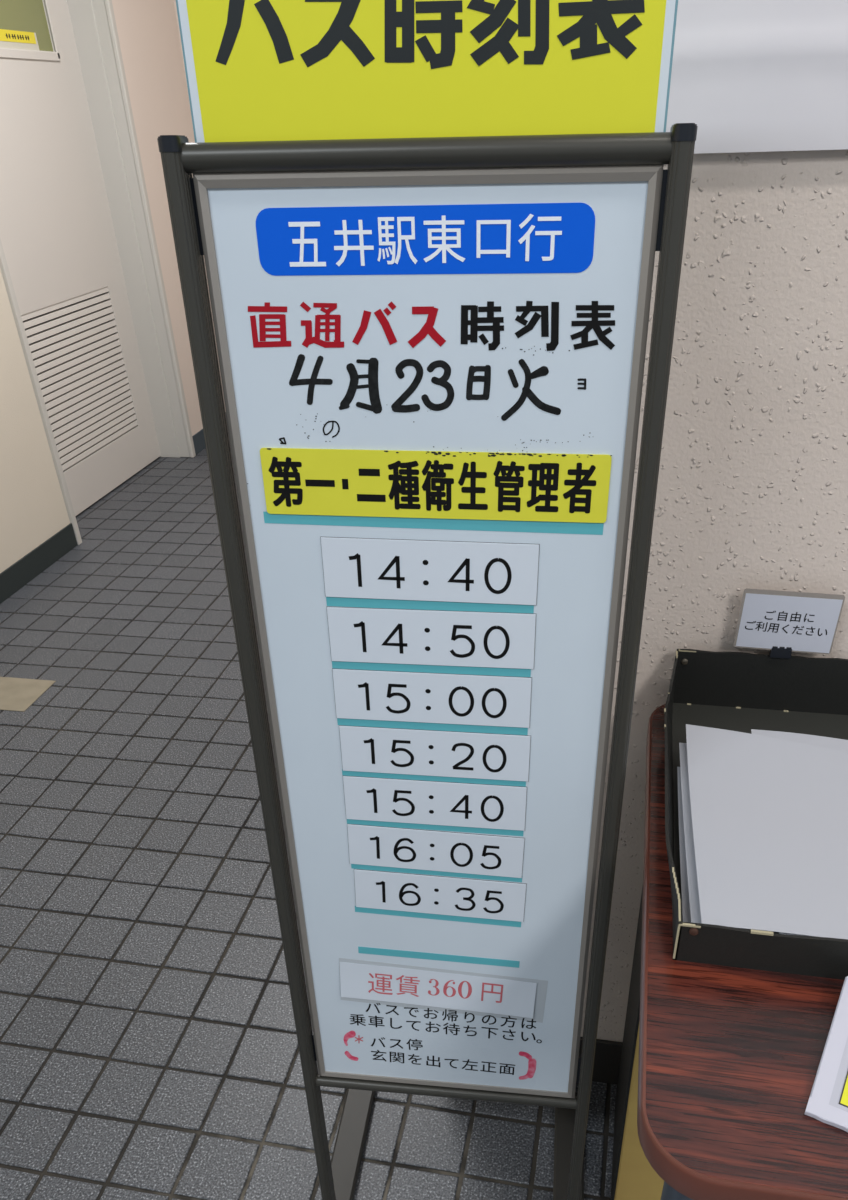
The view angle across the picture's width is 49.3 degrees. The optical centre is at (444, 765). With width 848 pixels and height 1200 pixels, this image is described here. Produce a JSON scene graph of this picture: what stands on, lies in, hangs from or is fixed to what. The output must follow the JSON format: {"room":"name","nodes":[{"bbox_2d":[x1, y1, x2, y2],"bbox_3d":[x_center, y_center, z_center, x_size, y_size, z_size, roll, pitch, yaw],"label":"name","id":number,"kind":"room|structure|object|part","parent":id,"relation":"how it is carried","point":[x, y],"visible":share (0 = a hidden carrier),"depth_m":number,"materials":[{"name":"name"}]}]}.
{"room":"building entrance lobby","nodes":[
{"label":"building entrance lobby","id":0,"kind":"room"},
{"bbox_2d":[0,0,225,572],"bbox_3d":[-1.975,-0.584,0.911,0.417,2.500,7.540,5,36,10],"label":"wall","id":1,"kind":"structure","parent":0,"point":[148,34],"depth_m":3.41,"materials":[{"name":"beige paint"}]},
{"bbox_2d":[0,523,77,603],"bbox_3d":[-1.881,0.874,0.944,0.006,0.082,5.953,5,36,10],"label":"baseboard","id":2,"kind":"structure","parent":1,"relation":"attached to","point":[12,579],"depth_m":3.10,"materials":[{"name":"grey plastic"}]},
{"bbox_2d":[0,0,160,515],"bbox_3d":[-1.410,-1.924,3.188,0.034,1.992,0.990,5,36,10],"label":"door","id":3,"kind":"structure","parent":1,"relation":"in","point":[58,238],"depth_m":3.36,"materials":[{"name":"white paint"}]},
{"bbox_2d":[0,29,39,50],"bbox_3d":[-1.407,-2.336,2.971,0.002,0.050,0.368,5,36,10],"label":"notice","id":4,"kind":"object","parent":3,"relation":"attached to","point":[13,39],"visible":1,"depth_m":3.02,"materials":[{"name":"yellow paper"}]},
{"bbox_3d":[-1.418,-2.480,2.853,0.004,0.418,0.580,5,36,10],"label":"pane","id":5,"kind":"part","parent":3,"relation":"part of","materials":[{"name":"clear glass"}]},
{"bbox_3d":[-1.408,-2.477,2.850,0.009,0.468,0.616,5,36,10],"label":"window trim","id":6,"kind":"part","parent":3,"relation":"part of","materials":[{"name":"white paint"}]},
{"bbox_2d":[0,0,195,544],"bbox_3d":[-1.336,-1.928,3.171,0.185,2.030,1.045,5,36,10],"label":"trim","id":7,"kind":"structure","parent":1,"relation":"attached to","point":[93,22],"depth_m":3.55,"materials":[{"name":"grey paint"}]},
{"bbox_2d":[192,416,227,454],"bbox_3d":[-1.077,-1.588,4.359,0.006,0.082,0.555,5,36,10],"label":"baseboard","id":8,"kind":"structure","parent":1,"relation":"attached to","point":[198,438],"depth_m":4.19,"materials":[{"name":"grey plastic"}]},
{"bbox_2d":[174,0,190,109],"bbox_3d":[-0.352,-2.718,3.823,2.250,2.500,0.160,5,36,10],"label":"wall","id":9,"kind":"structure","parent":0,"point":[174,0],"depth_m":3.72,"materials":[{"name":"beige paint"}]},
{"bbox_2d":[0,431,616,1199],"bbox_3d":[0.575,0.643,1.296,5.500,0.100,7.700,5,36,10],"label":"floor","id":10,"kind":"structure","parent":0,"point":[149,1048],"depth_m":1.72,"materials":[{"name":"tile"}]},
{"bbox_2d":[0,677,55,711],"bbox_3d":[-1.227,-0.199,2.485,0.310,0.002,0.158,5,36,10],"label":"floor plate","id":11,"kind":"object","parent":10,"relation":"on","point":[16,694],"visible":1,"depth_m":2.48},
{"bbox_2d":[157,123,697,1199],"bbox_3d":[-0.013,0.137,0.888,0.361,1.234,0.475,2,36,6],"label":"sign stand","id":12,"kind":"object","parent":10,"relation":"on","point":[470,293],"depth_m":0.68,"materials":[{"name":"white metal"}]},
{"bbox_3d":[-0.163,0.113,0.925,0.017,1.212,0.072,11,37,18],"label":"post","id":13,"kind":"part","parent":12,"relation":"part of","materials":[{"name":"brown metal"}]},
{"bbox_3d":[-0.014,-0.382,0.577,0.306,0.019,0.016,2,36,6],"label":"rail","id":14,"kind":"part","parent":12,"relation":"part of","materials":[{"name":"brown metal"}]},
{"bbox_2d":[176,0,677,142],"bbox_3d":[-0.014,-0.433,0.560,0.302,0.183,0.008,2,36,6],"label":"poster","id":15,"kind":"object","parent":12,"relation":"attached to","point":[256,70],"visible":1,"depth_m":0.56,"materials":[{"name":"yellow paper"}]},
{"bbox_3d":[-0.006,-0.003,0.830,0.300,0.890,0.040,2,36,6],"label":"board panel","id":16,"kind":"part","parent":12,"relation":"part of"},
{"bbox_2d":[320,537,539,604],"bbox_3d":[-0.012,-0.153,0.727,0.171,0.050,0.003,3,35,6],"label":"card","id":17,"kind":"object","parent":12,"relation":"attached to","point":[367,568],"visible":1,"depth_m":0.73,"materials":[{"name":"white paper"}]},
{"bbox_2d":[326,606,535,668],"bbox_3d":[-0.011,-0.105,0.759,0.171,0.050,0.003,3,35,6],"label":"card","id":18,"kind":"object","parent":12,"relation":"attached to","point":[367,635],"visible":1,"depth_m":0.76,"materials":[{"name":"white paper"}]},
{"bbox_2d":[332,668,531,727],"bbox_3d":[-0.011,-0.058,0.790,0.170,0.051,0.003,2,36,6],"label":"card","id":19,"kind":"object","parent":12,"relation":"attached to","point":[444,698],"visible":1,"depth_m":0.79,"materials":[{"name":"white paper"}]},
{"bbox_2d":[343,776,526,830],"bbox_3d":[-0.009,0.035,0.851,0.170,0.052,0.003,3,36,6],"label":"card","id":20,"kind":"object","parent":12,"relation":"attached to","point":[366,798],"visible":1,"depth_m":0.85,"materials":[{"name":"white paper"}]},
{"bbox_2d":[339,725,530,781],"bbox_3d":[-0.009,-0.011,0.821,0.170,0.051,0.003,3,36,6],"label":"card","id":21,"kind":"object","parent":12,"relation":"attached to","point":[493,756],"visible":1,"depth_m":0.82,"materials":[{"name":"white paper"}]},
{"bbox_2d":[260,448,611,522],"bbox_3d":[-0.008,-0.209,0.689,0.260,0.050,0.003,3,35,6],"label":"label strip","id":22,"kind":"object","parent":12,"relation":"attached to","point":[550,487],"visible":1,"depth_m":0.69,"materials":[{"name":"yellow paper"}]},
{"bbox_2d":[347,824,524,877],"bbox_3d":[-0.009,0.082,0.881,0.170,0.055,0.003,3,36,7],"label":"card","id":23,"kind":"object","parent":12,"relation":"attached to","point":[492,855],"visible":1,"depth_m":0.88,"materials":[{"name":"white paper"}]},
{"bbox_2d":[354,869,526,921],"bbox_3d":[-0.005,0.128,0.912,0.171,0.056,0.003,3,36,7],"label":"card","id":24,"kind":"object","parent":12,"relation":"attached to","point":[465,897],"visible":1,"depth_m":0.91,"materials":[{"name":"white paper"}]},
{"bbox_3d":[-0.003,0.241,0.985,0.224,0.077,0.008,2,36,6],"label":"fare strip","id":25,"kind":"part","parent":12,"relation":"part of","materials":[{"name":"white paper"}]},
{"bbox_3d":[0.001,0.380,1.078,0.306,0.017,0.014,2,36,6],"label":"rail","id":26,"kind":"part","parent":12,"relation":"part of","materials":[{"name":"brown metal"}]},
{"bbox_3d":[0.154,0.128,0.890,0.017,1.209,0.072,11,37,18],"label":"post","id":27,"kind":"part","parent":12,"relation":"part of","materials":[{"name":"brown metal"}]},
{"bbox_2d":[611,886,663,1199],"bbox_3d":[0.426,0.336,1.131,0.389,0.601,0.185,5,36,10],"label":"table leg","id":28,"kind":"object","parent":10,"relation":"on","point":[633,1176],"visible":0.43,"depth_m":1.18,"materials":[{"name":"yellow"}]},
{"bbox_3d":[0.236,0.319,1.165,0.003,0.601,0.183,5,36,10],"label":"panel","id":29,"kind":"part","parent":28,"relation":"part of","materials":[{"name":"black"}]},
{"bbox_2d":[637,704,847,1199],"bbox_3d":[0.606,0.408,0.934,0.856,0.701,0.574,5,36,10],"label":"table","id":30,"kind":"object","parent":10,"relation":"on","point":[730,1057],"visible":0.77,"depth_m":0.64,"materials":[{"name":"laminate"}]},
{"bbox_3d":[0.171,0.532,0.802,0.025,0.678,0.025,5,36,10],"label":"leg","id":31,"kind":"part","parent":30,"relation":"part of","materials":[{"name":"grey"}]},
{"bbox_2d":[664,649,847,979],"bbox_3d":[0.366,0.026,0.820,0.334,0.069,0.385,5,36,10],"label":"document tray","id":32,"kind":"object","parent":30,"relation":"on","point":[744,692],"visible":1,"depth_m":0.96,"materials":[{"name":"black plastic"}]},
{"bbox_2d":[677,767,690,922],"bbox_3d":[0.345,0.081,0.774,0.290,0.008,0.228,5,36,10],"label":"paper","id":33,"kind":"object","parent":32,"relation":"in","point":[683,865],"visible":0.18,"depth_m":0.78,"materials":[{"name":"grey paper"}]},
{"bbox_2d":[679,743,778,933],"bbox_3d":[0.347,0.066,0.779,0.288,0.008,0.255,5,36,10],"label":"paper","id":34,"kind":"object","parent":33,"relation":"on","point":[695,912],"visible":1,"depth_m":0.79,"materials":[{"name":"grey paper"}]},
{"bbox_2d":[751,729,847,936],"bbox_3d":[0.396,0.057,0.777,0.246,0.008,0.278,5,36,10],"label":"paper","id":35,"kind":"object","parent":33,"relation":"on","point":[827,742],"visible":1,"depth_m":0.89,"materials":[{"name":"grey paper"}]},
{"bbox_2d":[686,724,847,938],"bbox_3d":[0.362,0.054,0.776,0.306,0.012,0.269,5,36,10],"label":"paper","id":36,"kind":"object","parent":35,"relation":"on","point":[769,814],"visible":1,"depth_m":0.78,"materials":[{"name":"grey paper"}]},
{"bbox_2d":[769,646,791,658],"bbox_3d":[0.349,-0.119,0.956,0.021,0.013,0.008,5,36,10],"label":"binder clip","id":37,"kind":"object","parent":32,"relation":"attached to","point":[775,652],"visible":1,"depth_m":0.95,"materials":[{"name":"black metal"}]},
{"bbox_2d":[734,588,844,653],"bbox_3d":[0.348,-0.146,0.935,0.098,0.068,0.001,5,36,10],"label":"sign","id":38,"kind":"object","parent":37,"relation":"attached to","point":[806,622],"visible":1,"depth_m":0.93,"materials":[{"name":"white paper"}]},
{"bbox_2d":[805,976,847,1131],"bbox_3d":[0.351,0.218,0.597,0.200,0.016,0.120,17,40,25],"label":"paper","id":39,"kind":"object","parent":30,"relation":"on","point":[828,1099],"visible":1,"depth_m":0.62,"materials":[{"name":"white paper"}]},
{"bbox_2d":[580,149,847,1041],"bbox_3d":[1.945,-1.455,1.929,3.380,2.500,3.647,5,36,10],"label":"wall","id":40,"kind":"structure","parent":0,"point":[752,493],"depth_m":0.86,"materials":[{"name":"paint"}]},
{"bbox_2d":[579,1037,622,1084],"bbox_3d":[1.639,0.572,1.170,3.380,0.097,0.006,5,36,10],"label":"baseboard","id":41,"kind":"structure","parent":40,"relation":"attached to","point":[607,1057],"depth_m":1.41,"materials":[{"name":"grey plastic"}]},
{"bbox_2d":[666,0,847,153],"bbox_3d":[0.462,-0.771,0.472,1.000,0.750,0.012,5,36,10],"label":"sheet","id":42,"kind":"object","parent":40,"relation":"attached to","point":[751,75],"visible":0.34,"depth_m":0.70,"materials":[{"name":"white paper"}]}
]}

